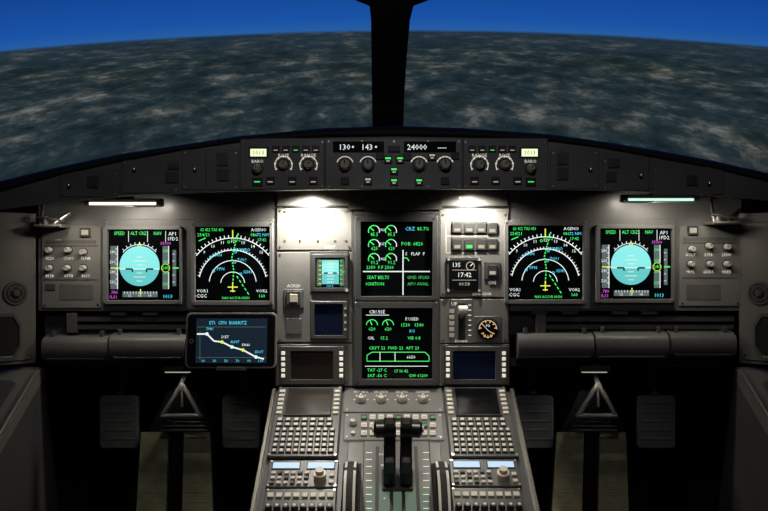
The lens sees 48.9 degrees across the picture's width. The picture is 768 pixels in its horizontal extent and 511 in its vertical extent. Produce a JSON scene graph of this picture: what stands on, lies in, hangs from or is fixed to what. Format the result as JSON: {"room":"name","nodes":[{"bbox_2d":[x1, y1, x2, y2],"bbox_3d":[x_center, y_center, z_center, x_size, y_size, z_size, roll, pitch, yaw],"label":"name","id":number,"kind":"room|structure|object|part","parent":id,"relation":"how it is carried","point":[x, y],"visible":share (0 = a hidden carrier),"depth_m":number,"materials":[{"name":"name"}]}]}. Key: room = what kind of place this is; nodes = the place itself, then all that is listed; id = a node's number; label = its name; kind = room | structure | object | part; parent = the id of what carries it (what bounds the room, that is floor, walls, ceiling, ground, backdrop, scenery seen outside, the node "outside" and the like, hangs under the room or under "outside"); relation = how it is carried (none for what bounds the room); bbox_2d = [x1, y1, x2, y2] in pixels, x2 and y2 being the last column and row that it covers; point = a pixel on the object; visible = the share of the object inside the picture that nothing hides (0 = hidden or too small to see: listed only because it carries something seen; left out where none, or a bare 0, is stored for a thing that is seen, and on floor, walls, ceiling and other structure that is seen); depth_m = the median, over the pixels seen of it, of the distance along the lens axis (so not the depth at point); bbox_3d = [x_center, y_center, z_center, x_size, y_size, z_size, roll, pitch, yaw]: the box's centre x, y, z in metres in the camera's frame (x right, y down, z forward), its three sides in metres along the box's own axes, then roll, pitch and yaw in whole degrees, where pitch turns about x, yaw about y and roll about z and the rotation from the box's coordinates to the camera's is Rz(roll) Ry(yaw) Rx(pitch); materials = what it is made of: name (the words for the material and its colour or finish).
{"room":"control cabin","nodes":[
{"label":"control cabin","id":0,"kind":"room"},
{"bbox_2d":[0,212,767,491],"bbox_3d":[0.000,0.288,2.634,2.440,0.980,0.040,0,14,0],"label":"wall","id":1,"kind":"structure","parent":0,"point":[702,394],"depth_m":2.66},
{"bbox_2d":[0,0,767,211],"bbox_3d":[0.000,-0.585,1.957,2.479,1.142,0.864,0,14,0],"label":"windshield frame","id":2,"kind":"object","parent":1,"relation":"attached to","point":[390,19],"visible":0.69,"depth_m":2.09,"materials":[{"name":"black metal"}]},
{"bbox_2d":[0,0,767,180],"bbox_3d":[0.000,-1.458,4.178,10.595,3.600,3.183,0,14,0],"label":"windshield","id":3,"kind":"object","parent":2,"relation":"in","point":[81,80],"visible":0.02,"depth_m":5.68},
{"bbox_2d":[57,492,719,510],"bbox_3d":[0.000,0.451,4.079,14.000,0.050,10.000,0,14,0],"label":"floor","id":4,"kind":"structure","parent":0,"point":[67,501],"depth_m":2.68,"materials":[{"name":"black"}]},
{"bbox_2d":[0,367,58,510],"bbox_3d":[-0.983,0.722,1.475,0.434,0.712,1.067,0,14,0],"label":"console","id":5,"kind":"object","parent":4,"relation":"on","point":[27,470],"visible":1,"depth_m":1.83,"materials":[{"name":"grey plastic"}]},
{"bbox_2d":[0,212,35,365],"bbox_3d":[-0.848,0.074,1.847,0.218,0.354,0.077,-11,18,-38],"label":"panel","id":6,"kind":"object","parent":5,"relation":"on","point":[17,231],"visible":1,"depth_m":1.87,"materials":[{"name":"grey"}]},
{"bbox_2d":[99,366,260,510],"bbox_3d":[-0.494,0.565,2.017,0.389,0.630,0.383,0,14,0],"label":"rudder pedals","id":7,"kind":"object","parent":4,"relation":"on","point":[180,461],"visible":0.93,"depth_m":2.02,"materials":[{"name":"black metal"}]},
{"bbox_2d":[249,387,539,510],"bbox_3d":[0.020,0.719,1.586,0.544,0.663,0.834,0,14,0],"label":"pedestal","id":8,"kind":"object","parent":4,"relation":"on","point":[361,407],"visible":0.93,"depth_m":1.74,"materials":[{"name":"black metal"}]},
{"bbox_2d":[263,489,336,510],"bbox_3d":[-0.159,0.469,1.594,0.136,0.027,0.072,0,14,0],"label":"control panel","id":9,"kind":"object","parent":8,"relation":"attached to","point":[275,499],"visible":1,"depth_m":1.60,"materials":[{"name":"grey plastic"}]},
{"bbox_2d":[266,460,338,488],"bbox_3d":[-0.160,0.426,1.661,0.138,0.037,0.074,0,14,0],"label":"control panel","id":10,"kind":"object","parent":8,"relation":"attached to","point":[281,474],"visible":1,"depth_m":1.65,"materials":[{"name":"grey plastic"}]},
{"bbox_2d":[267,387,341,460],"bbox_3d":[-0.165,0.353,1.797,0.142,0.070,0.221,0,14,0],"label":"keypad","id":11,"kind":"object","parent":8,"relation":"on","point":[306,420],"visible":1,"depth_m":1.78,"materials":[{"name":"grey plastic"}]},
{"bbox_2d":[341,461,360,510],"bbox_3d":[-0.063,0.512,1.604,0.036,0.230,0.242,0,14,0],"label":"wheel","id":12,"kind":"object","parent":8,"relation":"attached to","point":[351,481],"visible":1,"depth_m":1.55,"materials":[{"name":"black rubber"}]},
{"bbox_2d":[33,190,741,385],"bbox_3d":[0.013,0.069,1.922,1.585,0.447,0.157,0,14,0],"label":"panel","id":13,"kind":"object","parent":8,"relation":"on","point":[470,222],"depth_m":1.90,"materials":[{"name":"silver metal"}]},
{"bbox_3d":[-0.729,-0.088,1.863,0.074,0.067,0.057,0,14,0],"label":"sun visor bracket","id":14,"kind":"part","parent":13,"relation":"part of","materials":[{"name":"grey metal"}]},
{"bbox_2d":[41,330,112,360],"bbox_3d":[-0.690,0.206,1.914,0.146,0.080,0.078,0,14,0],"label":"tray table","id":15,"kind":"object","parent":13,"relation":"attached to","point":[55,346],"visible":0.91,"depth_m":1.88,"materials":[{"name":"grey plastic"}]},
{"bbox_2d":[103,226,182,303],"bbox_3d":[-0.541,0.022,1.893,0.178,0.172,0.052,0,14,0],"label":"display","id":16,"kind":"object","parent":13,"relation":"attached to","point":[142,264],"visible":1,"depth_m":1.90,"materials":[{"name":"grey"}]},
{"bbox_2d":[109,329,185,359],"bbox_3d":[-0.528,0.203,1.914,0.169,0.082,0.079,0,14,0],"label":"tray table","id":17,"kind":"object","parent":13,"relation":"attached to","point":[123,345],"visible":0.82,"depth_m":1.88,"materials":[{"name":"grey plastic"}]},
{"bbox_2d":[162,364,193,372],"bbox_3d":[-0.471,0.258,1.931,0.070,0.022,0.026,0,14,0],"label":"lamp","id":18,"kind":"object","parent":13,"relation":"attached to","point":[167,368],"visible":0.9,"depth_m":1.92,"materials":[{"name":"grey"}]},
{"bbox_2d":[185,313,276,370],"bbox_3d":[-0.334,0.192,1.847,0.198,0.128,0.059,0,14,0],"label":"tablet computer","id":19,"kind":"object","parent":13,"relation":"attached to","point":[220,341],"visible":1,"depth_m":1.84,"materials":[{"name":"grey"}]},
{"bbox_2d":[191,222,272,304],"bbox_3d":[-0.341,0.018,1.893,0.184,0.183,0.055,0,14,0],"label":"display","id":20,"kind":"object","parent":13,"relation":"attached to","point":[232,262],"visible":1,"depth_m":1.90,"materials":[{"name":"grey glass"}]},
{"bbox_2d":[280,346,344,383],"bbox_3d":[-0.161,0.247,1.895,0.146,0.084,0.027,0,14,0],"label":"display","id":21,"kind":"object","parent":13,"relation":"attached to","point":[298,364],"visible":1,"depth_m":1.89,"materials":[{"name":"grey glass"}]},
{"bbox_2d":[310,251,348,292],"bbox_3d":[-0.123,0.038,1.893,0.088,0.092,0.034,0,14,0],"label":"indicator","id":22,"kind":"object","parent":13,"relation":"attached to","point":[329,270],"visible":1,"depth_m":1.89,"materials":[{"name":"grey"}]},
{"bbox_2d":[310,300,348,338],"bbox_3d":[-0.123,0.145,1.895,0.088,0.085,0.029,0,14,0],"label":"indicator","id":23,"kind":"object","parent":13,"relation":"attached to","point":[329,319],"visible":1,"depth_m":1.90,"materials":[{"name":"grey"}]},
{"bbox_2d":[0,126,767,209],"bbox_3d":[0.002,-0.164,1.870,2.204,0.265,0.679,0,14,0],"label":"shield","id":24,"kind":"object","parent":13,"relation":"on","point":[41,187],"visible":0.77,"depth_m":1.68,"materials":[{"name":"black plastic"}]},
{"bbox_2d":[60,171,118,196],"bbox_3d":[-0.580,-0.140,1.661,0.113,0.054,0.022,-2,14,-8],"label":"light panel","id":25,"kind":"object","parent":24,"relation":"attached to","point":[77,183],"visible":1,"depth_m":1.66,"materials":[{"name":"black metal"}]},
{"bbox_2d":[84,196,163,206],"bbox_3d":[-0.561,-0.135,1.821,0.168,0.061,0.034,0,14,0],"label":"lamp","id":26,"kind":"object","parent":24,"relation":"attached to","point":[129,201],"visible":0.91,"depth_m":1.81,"materials":[{"name":"grey"}]},
{"bbox_2d":[122,160,178,192],"bbox_3d":[-0.465,-0.157,1.680,0.112,0.068,0.020,-2,14,-8],"label":"light panel","id":27,"kind":"object","parent":24,"relation":"attached to","point":[138,176],"visible":1,"depth_m":1.68,"materials":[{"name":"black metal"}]},
{"bbox_2d":[182,150,238,189],"bbox_3d":[-0.348,-0.172,1.696,0.115,0.082,0.024,-2,14,-7],"label":"light panel","id":28,"kind":"object","parent":24,"relation":"attached to","point":[201,169],"visible":1,"depth_m":1.69,"materials":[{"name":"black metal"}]},
{"bbox_2d":[240,138,323,189],"bbox_3d":[-0.205,-0.183,1.695,0.170,0.102,0.048,0,14,0],"label":"control panel","id":29,"kind":"object","parent":24,"relation":"attached to","point":[271,163],"visible":1,"depth_m":1.70,"materials":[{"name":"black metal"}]},
{"bbox_2d":[325,138,461,189],"bbox_3d":[0.020,-0.183,1.696,0.276,0.102,0.046,0,14,0],"label":"control panel","id":30,"kind":"object","parent":24,"relation":"attached to","point":[350,163],"visible":1,"depth_m":1.70,"materials":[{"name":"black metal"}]},
{"bbox_2d":[463,138,547,189],"bbox_3d":[0.245,-0.183,1.695,0.171,0.102,0.048,0,14,0],"label":"control panel","id":31,"kind":"object","parent":24,"relation":"attached to","point":[488,163],"visible":1,"depth_m":1.70,"materials":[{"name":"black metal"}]},
{"bbox_2d":[550,150,598,188],"bbox_3d":[0.383,-0.173,1.697,0.099,0.080,0.024,2,14,6],"label":"light panel","id":32,"kind":"object","parent":24,"relation":"attached to","point":[569,169],"visible":1,"depth_m":1.69,"materials":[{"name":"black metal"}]},
{"bbox_2d":[602,158,648,190],"bbox_3d":[0.482,-0.161,1.684,0.093,0.068,0.023,2,14,7],"label":"light panel","id":33,"kind":"object","parent":24,"relation":"attached to","point":[618,174],"visible":1,"depth_m":1.68,"materials":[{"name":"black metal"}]},
{"bbox_2d":[620,193,698,202],"bbox_3d":[0.594,-0.143,1.821,0.166,0.061,0.034,0,14,0],"label":"lamp","id":34,"kind":"object","parent":24,"relation":"attached to","point":[624,198],"visible":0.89,"depth_m":1.81,"materials":[{"name":"grey"}]},
{"bbox_2d":[652,167,723,194],"bbox_3d":[0.600,-0.146,1.665,0.138,0.060,0.023,2,14,9],"label":"light panel","id":35,"kind":"object","parent":24,"relation":"attached to","point":[665,180],"visible":1,"depth_m":1.66,"materials":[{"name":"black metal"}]},
{"bbox_2d":[355,216,437,300],"bbox_3d":[0.028,0.006,1.893,0.186,0.186,0.057,0,14,0],"label":"display","id":36,"kind":"object","parent":13,"relation":"attached to","point":[396,257],"visible":1,"depth_m":1.90,"materials":[{"name":"grey glass"}]},
{"bbox_2d":[355,302,437,384],"bbox_3d":[0.028,0.197,1.893,0.186,0.183,0.056,0,14,0],"label":"display","id":37,"kind":"object","parent":13,"relation":"attached to","point":[396,343],"visible":1,"depth_m":1.90,"materials":[{"name":"grey glass"}]},
{"bbox_2d":[458,306,467,318],"bbox_3d":[0.174,0.128,1.876,0.022,0.040,0.040,0,14,0],"label":"lever","id":38,"kind":"object","parent":13,"relation":"attached to","point":[462,310],"visible":1,"depth_m":1.86,"materials":[{"name":"silver metal"}]},
{"bbox_2d":[446,257,480,292],"bbox_3d":[0.179,0.044,1.895,0.079,0.079,0.026,0,14,0],"label":"digital clock","id":39,"kind":"object","parent":13,"relation":"attached to","point":[463,274],"visible":1,"depth_m":1.89,"materials":[{"name":"grey"}]},
{"bbox_2d":[444,346,506,383],"bbox_3d":[0.206,0.247,1.895,0.142,0.084,0.027,0,14,0],"label":"display","id":40,"kind":"object","parent":13,"relation":"attached to","point":[462,364],"visible":1,"depth_m":1.90,"materials":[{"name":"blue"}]},
{"bbox_2d":[474,316,500,341],"bbox_3d":[0.233,0.166,1.896,0.061,0.057,0.019,0,14,0],"label":"pressure gauge","id":41,"kind":"object","parent":13,"relation":"attached to","point":[486,328],"visible":1,"depth_m":1.89,"materials":[{"name":"grey"}]},
{"bbox_2d":[504,221,586,303],"bbox_3d":[0.362,0.015,1.893,0.184,0.183,0.055,0,14,0],"label":"display","id":42,"kind":"object","parent":13,"relation":"attached to","point":[545,262],"visible":1,"depth_m":1.90,"materials":[{"name":"grey glass"}]},
{"bbox_2d":[514,327,593,358],"bbox_3d":[0.384,0.201,1.914,0.169,0.082,0.079,0,14,0],"label":"tray table","id":43,"kind":"object","parent":13,"relation":"attached to","point":[579,344],"visible":0.93,"depth_m":1.88,"materials":[{"name":"grey plastic"}]},
{"bbox_2d":[577,364,609,372],"bbox_3d":[0.480,0.258,1.931,0.070,0.022,0.026,0,14,0],"label":"lamp","id":44,"kind":"object","parent":13,"relation":"attached to","point":[584,368],"visible":1,"depth_m":1.92,"materials":[{"name":"grey"}]},
{"bbox_2d":[591,327,668,358],"bbox_3d":[0.554,0.200,1.914,0.162,0.084,0.079,0,14,0],"label":"tray table","id":45,"kind":"object","parent":13,"relation":"attached to","point":[654,343],"visible":0.92,"depth_m":1.88,"materials":[{"name":"grey plastic"}]},
{"bbox_2d":[595,225,674,302],"bbox_3d":[0.563,0.019,1.893,0.178,0.172,0.052,0,14,0],"label":"display","id":46,"kind":"object","parent":13,"relation":"attached to","point":[634,263],"visible":1,"depth_m":1.90,"materials":[{"name":"grey glass"}]},
{"bbox_2d":[664,327,736,356],"bbox_3d":[0.713,0.198,1.914,0.146,0.080,0.078,0,14,0],"label":"tray table","id":47,"kind":"object","parent":13,"relation":"attached to","point":[722,342],"visible":0.89,"depth_m":1.88,"materials":[{"name":"grey plastic"}]},
{"bbox_3d":[0.755,-0.095,1.863,0.074,0.067,0.057,0,14,0],"label":"sun visor bracket","id":48,"kind":"part","parent":13,"relation":"part of","materials":[{"name":"grey metal"}]},
{"bbox_2d":[372,418,423,491],"bbox_3d":[0.026,0.378,1.620,0.098,0.155,0.070,0,14,0],"label":"lever","id":49,"kind":"object","parent":8,"relation":"on","point":[394,479],"visible":1,"depth_m":1.59,"materials":[{"name":"black plastic"}]},
{"bbox_2d":[431,461,451,510],"bbox_3d":[0.109,0.512,1.604,0.036,0.230,0.242,0,14,0],"label":"wheel","id":50,"kind":"object","parent":8,"relation":"attached to","point":[440,473],"visible":0.89,"depth_m":1.55,"materials":[{"name":"black plastic"}]},
{"bbox_2d":[444,387,518,460],"bbox_3d":[0.203,0.353,1.797,0.138,0.070,0.221,0,14,0],"label":"keypad","id":51,"kind":"object","parent":8,"relation":"on","point":[479,420],"visible":1,"depth_m":1.78,"materials":[{"name":"grey plastic"}]},
{"bbox_2d":[449,459,521,488],"bbox_3d":[0.198,0.425,1.663,0.136,0.037,0.074,0,14,0],"label":"control panel","id":52,"kind":"object","parent":8,"relation":"attached to","point":[463,473],"visible":1,"depth_m":1.65,"materials":[{"name":"grey plastic"}]},
{"bbox_2d":[451,488,524,510],"bbox_3d":[0.196,0.468,1.597,0.134,0.027,0.072,0,14,0],"label":"control panel","id":53,"kind":"object","parent":8,"relation":"attached to","point":[463,499],"visible":0.98,"depth_m":1.60,"materials":[{"name":"grey plastic"}]},
{"bbox_2d":[516,366,675,510],"bbox_3d":[0.511,0.565,2.017,0.389,0.630,0.383,0,14,0],"label":"rudder pedals","id":54,"kind":"object","parent":4,"relation":"on","point":[586,437],"visible":0.92,"depth_m":2.02,"materials":[{"name":"black metal"}]},
{"bbox_2d":[718,367,767,510],"bbox_3d":[0.994,0.722,1.475,0.412,0.712,1.067,0,14,0],"label":"console","id":55,"kind":"object","parent":4,"relation":"on","point":[744,483],"visible":1,"depth_m":1.85,"materials":[{"name":"grey plastic"}]},
{"bbox_2d":[739,212,767,364],"bbox_3d":[0.864,0.074,1.847,0.217,0.354,0.077,12,18,38],"label":"panel","id":56,"kind":"object","parent":55,"relation":"on","point":[753,308],"visible":1,"depth_m":1.87,"materials":[{"name":"grey"}]}
]}

